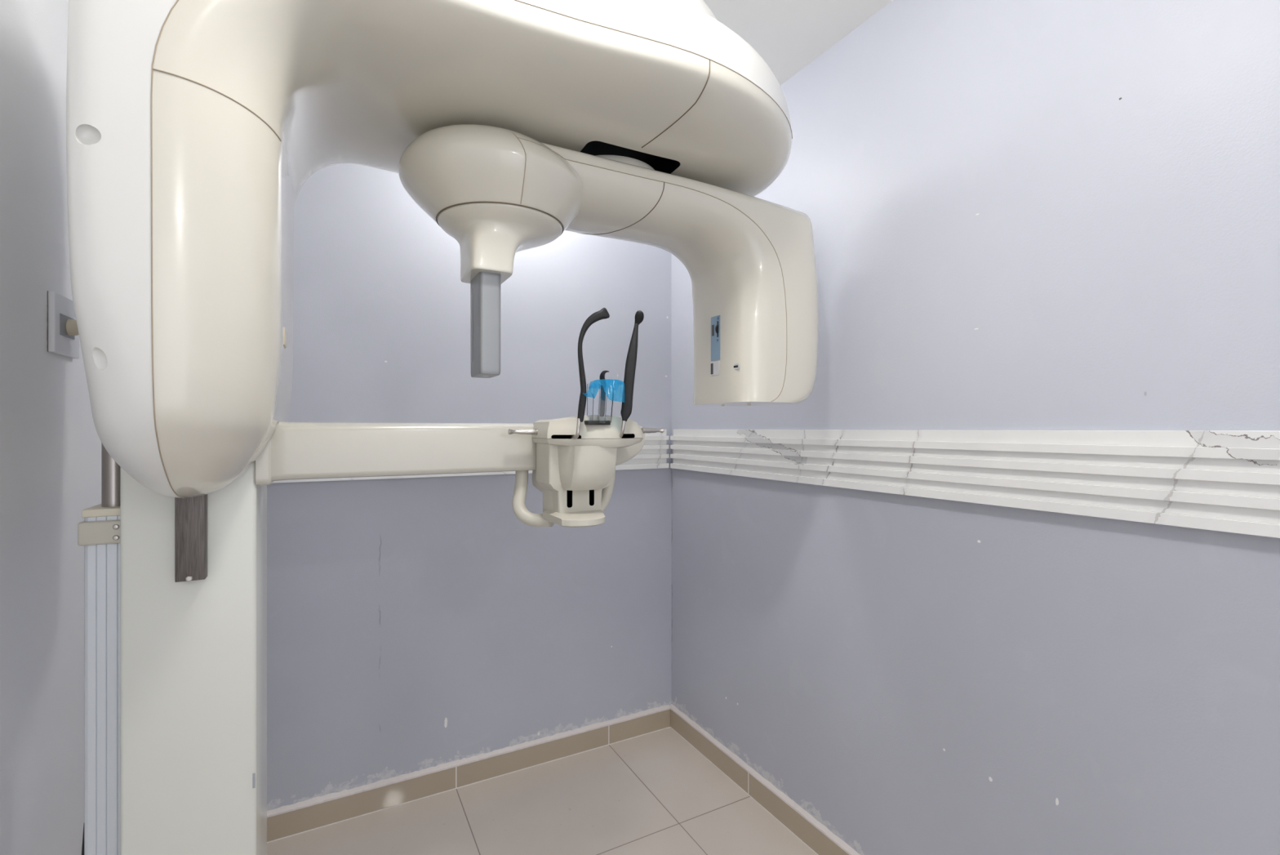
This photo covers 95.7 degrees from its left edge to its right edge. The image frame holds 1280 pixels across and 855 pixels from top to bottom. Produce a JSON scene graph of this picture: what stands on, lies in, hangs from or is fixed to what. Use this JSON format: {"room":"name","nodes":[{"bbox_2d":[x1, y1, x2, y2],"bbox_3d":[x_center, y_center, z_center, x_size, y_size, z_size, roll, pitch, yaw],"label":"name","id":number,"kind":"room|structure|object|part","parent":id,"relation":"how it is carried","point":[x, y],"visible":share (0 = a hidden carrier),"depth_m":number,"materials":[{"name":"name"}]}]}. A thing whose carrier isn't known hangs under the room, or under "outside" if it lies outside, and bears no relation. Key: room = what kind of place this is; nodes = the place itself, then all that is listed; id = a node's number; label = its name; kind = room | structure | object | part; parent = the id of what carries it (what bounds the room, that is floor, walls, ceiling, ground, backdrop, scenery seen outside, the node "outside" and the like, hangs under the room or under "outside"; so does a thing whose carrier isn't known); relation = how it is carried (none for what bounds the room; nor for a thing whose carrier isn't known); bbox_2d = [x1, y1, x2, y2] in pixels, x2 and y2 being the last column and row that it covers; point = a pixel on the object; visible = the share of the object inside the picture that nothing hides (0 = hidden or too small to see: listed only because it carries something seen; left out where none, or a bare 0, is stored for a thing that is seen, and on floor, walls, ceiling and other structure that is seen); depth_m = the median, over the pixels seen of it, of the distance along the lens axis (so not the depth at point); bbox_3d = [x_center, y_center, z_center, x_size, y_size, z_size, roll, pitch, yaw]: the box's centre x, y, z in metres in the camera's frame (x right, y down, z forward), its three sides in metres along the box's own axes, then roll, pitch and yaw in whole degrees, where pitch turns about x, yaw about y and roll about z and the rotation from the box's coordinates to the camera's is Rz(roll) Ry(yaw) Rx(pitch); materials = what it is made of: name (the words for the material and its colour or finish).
{"room":"radiology room","nodes":[
{"label":"radiology room","id":0,"kind":"room"},
{"bbox_2d":[0,0,101,854],"bbox_3d":[-0.305,0.077,-0.486,0.100,2.405,4.835,0,0,-28],"label":"wall","id":1,"kind":"structure","parent":0,"point":[51,443],"depth_m":1.02,"materials":[{"name":"grey paint"}]},
{"bbox_2d":[46,290,79,358],"bbox_3d":[-1.103,-0.197,1.121,0.026,0.111,0.123,0,0,-28],"label":"wall outlet","id":2,"kind":"object","parent":1,"relation":"attached to","point":[63,335],"visible":0.82,"depth_m":1.09,"materials":[{"name":"white plastic"}]},
{"bbox_2d":[283,327,286,347],"bbox_3d":[-0.599,-0.153,0.978,0.002,0.029,0.050,0,0,-28],"label":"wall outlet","id":3,"kind":"object","parent":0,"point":[284,328],"depth_m":0.97,"materials":[{"name":"beige plastic"}]},
{"bbox_2d":[266,164,671,810],"bbox_3d":[-0.662,0.077,2.126,1.959,2.405,0.100,0,0,-28],"label":"wall","id":4,"kind":"structure","parent":0,"point":[414,624],"depth_m":2.04,"materials":[{"name":"blue paint"}]},
{"bbox_2d":[266,704,670,842],"bbox_3d":[-0.640,1.232,2.074,1.747,0.096,0.013,0,0,-28],"label":"baseboard","id":5,"kind":"structure","parent":4,"relation":"attached to","point":[287,820],"depth_m":2.06,"materials":[{"name":"brown tile"}]},
{"bbox_2d":[271,429,669,483],"bbox_3d":[-0.644,0.086,2.067,1.735,0.165,0.021,0,0,-28],"label":"trim","id":6,"kind":"structure","parent":4,"relation":"attached to","point":[653,454],"depth_m":2.41,"materials":[{"name":"stone"}]},
{"bbox_2d":[266,727,817,854],"bbox_3d":[0.512,1.330,-0.044,1.959,0.100,5.035,0,0,-28],"label":"floor","id":7,"kind":"structure","parent":0,"point":[654,793],"depth_m":1.91,"materials":[{"name":"beige tile"}]},
{"bbox_2d":[66,0,818,854],"bbox_3d":[-0.235,0.107,1.316,1.545,2.345,0.741,0,0,-28],"label":"machine","id":8,"kind":"object","parent":7,"relation":"on","point":[196,129],"visible":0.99,"depth_m":0.98,"materials":[{"name":"white paint"}]},
{"bbox_2d":[81,823,84,854],"bbox_3d":[-0.851,0.980,0.786,0.046,0.600,0.494,0,0,-28],"label":"power cable","id":9,"kind":"object","parent":8,"relation":"attached to","point":[82,846],"visible":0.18,"depth_m":0.99,"materials":[{"name":"black rubber"}]},
{"bbox_3d":[-0.738,0.089,0.953,0.040,0.318,0.022,0,0,-28],"label":"guide rail","id":10,"kind":"part","parent":8,"relation":"part of","materials":[{"name":"metal"}]},
{"bbox_3d":[-0.233,0.141,1.250,0.090,0.139,0.045,0,0,22],"label":"handle","id":11,"kind":"part","parent":8,"relation":"part of","materials":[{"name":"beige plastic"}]},
{"bbox_2d":[542,509,605,526],"bbox_3d":[-0.126,0.182,1.193,0.108,0.020,0.140,0,0,-28],"label":"shelf","id":12,"kind":"object","parent":8,"relation":"attached to","point":[563,517],"depth_m":1.16,"materials":[{"name":"beige plastic"}]},
{"bbox_3d":[-0.103,0.030,1.233,0.220,0.020,0.166,0,0,-28],"label":"plate","id":13,"kind":"part","parent":8,"relation":"part of","materials":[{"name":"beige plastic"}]},
{"bbox_2d":[557,445,617,490],"bbox_3d":[-0.115,0.080,1.195,0.113,0.090,0.102,0,0,-28],"label":"machine housing","id":14,"kind":"object","parent":8,"relation":"on","point":[580,468],"depth_m":1.16,"materials":[{"name":"beige plastic"}]},
{"bbox_3d":[-0.103,-0.004,1.233,0.220,0.048,0.166,0,0,-28],"label":"plate","id":15,"kind":"part","parent":8,"relation":"part of","materials":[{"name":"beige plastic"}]},
{"bbox_2d":[586,382,613,422],"bbox_3d":[-0.080,-0.051,1.171,0.047,0.079,0.033,0,0,-28],"label":"chin rest","id":16,"kind":"object","parent":8,"relation":"on","point":[599,408],"depth_m":1.15,"materials":[{"name":"clear plastic"}]},
{"bbox_2d":[582,378,624,402],"bbox_3d":[-0.081,-0.076,1.156,0.095,0.047,0.066,0,0,-28],"label":"film","id":17,"kind":"object","parent":8,"relation":"on","point":[614,389],"visible":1,"depth_m":1.15,"materials":[{"name":"blue plastic"}]},
{"bbox_3d":[-0.088,0.140,1.291,0.027,0.122,0.086,0,0,45],"label":"handle","id":18,"kind":"part","parent":8,"relation":"part of","materials":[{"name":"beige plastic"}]},
{"bbox_3d":[-0.013,-0.312,1.431,0.738,0.491,0.274,0,0,-28],"label":"arm","id":19,"kind":"part","parent":8,"relation":"part of","materials":[{"name":"beige plastic"}]},
{"bbox_3d":[0.054,-0.331,1.468,0.892,0.527,0.274,0,0,-28],"label":"arm","id":20,"kind":"part","parent":8,"relation":"part of","materials":[{"name":"beige plastic"}]},
{"bbox_3d":[0.199,-0.238,1.527,0.002,0.116,0.040,0,0,-28],"label":"control panel","id":21,"kind":"part","parent":8,"relation":"part of","materials":[{"name":"blue plastic"}]},
{"bbox_2d":[703,0,893,84],"bbox_3d":[0.512,-1.175,-0.044,1.959,0.100,5.035,0,0,-28],"label":"ceiling","id":22,"kind":"structure","parent":0,"point":[788,35],"depth_m":1.61,"materials":[{"name":"white paint"}]},
{"bbox_2d":[671,0,1279,854],"bbox_3d":[1.330,0.077,0.398,0.100,2.405,4.835,0,0,-28],"label":"wall","id":23,"kind":"structure","parent":0,"point":[1024,215],"depth_m":1.26,"materials":[{"name":"blue paint"}]},
{"bbox_2d":[669,703,860,854],"bbox_3d":[1.280,1.232,0.371,0.013,0.096,4.835,0,0,-28],"label":"baseboard","id":24,"kind":"structure","parent":23,"relation":"attached to","point":[816,836],"depth_m":1.96,"materials":[{"name":"brown tile"}]},
{"bbox_2d":[670,429,1279,537],"bbox_3d":[1.282,0.086,0.359,0.021,0.165,4.811,0,0,-28],"label":"trim","id":25,"kind":"structure","parent":23,"relation":"attached to","point":[1227,481],"depth_m":1.19,"materials":[{"name":"stone"}]}
]}

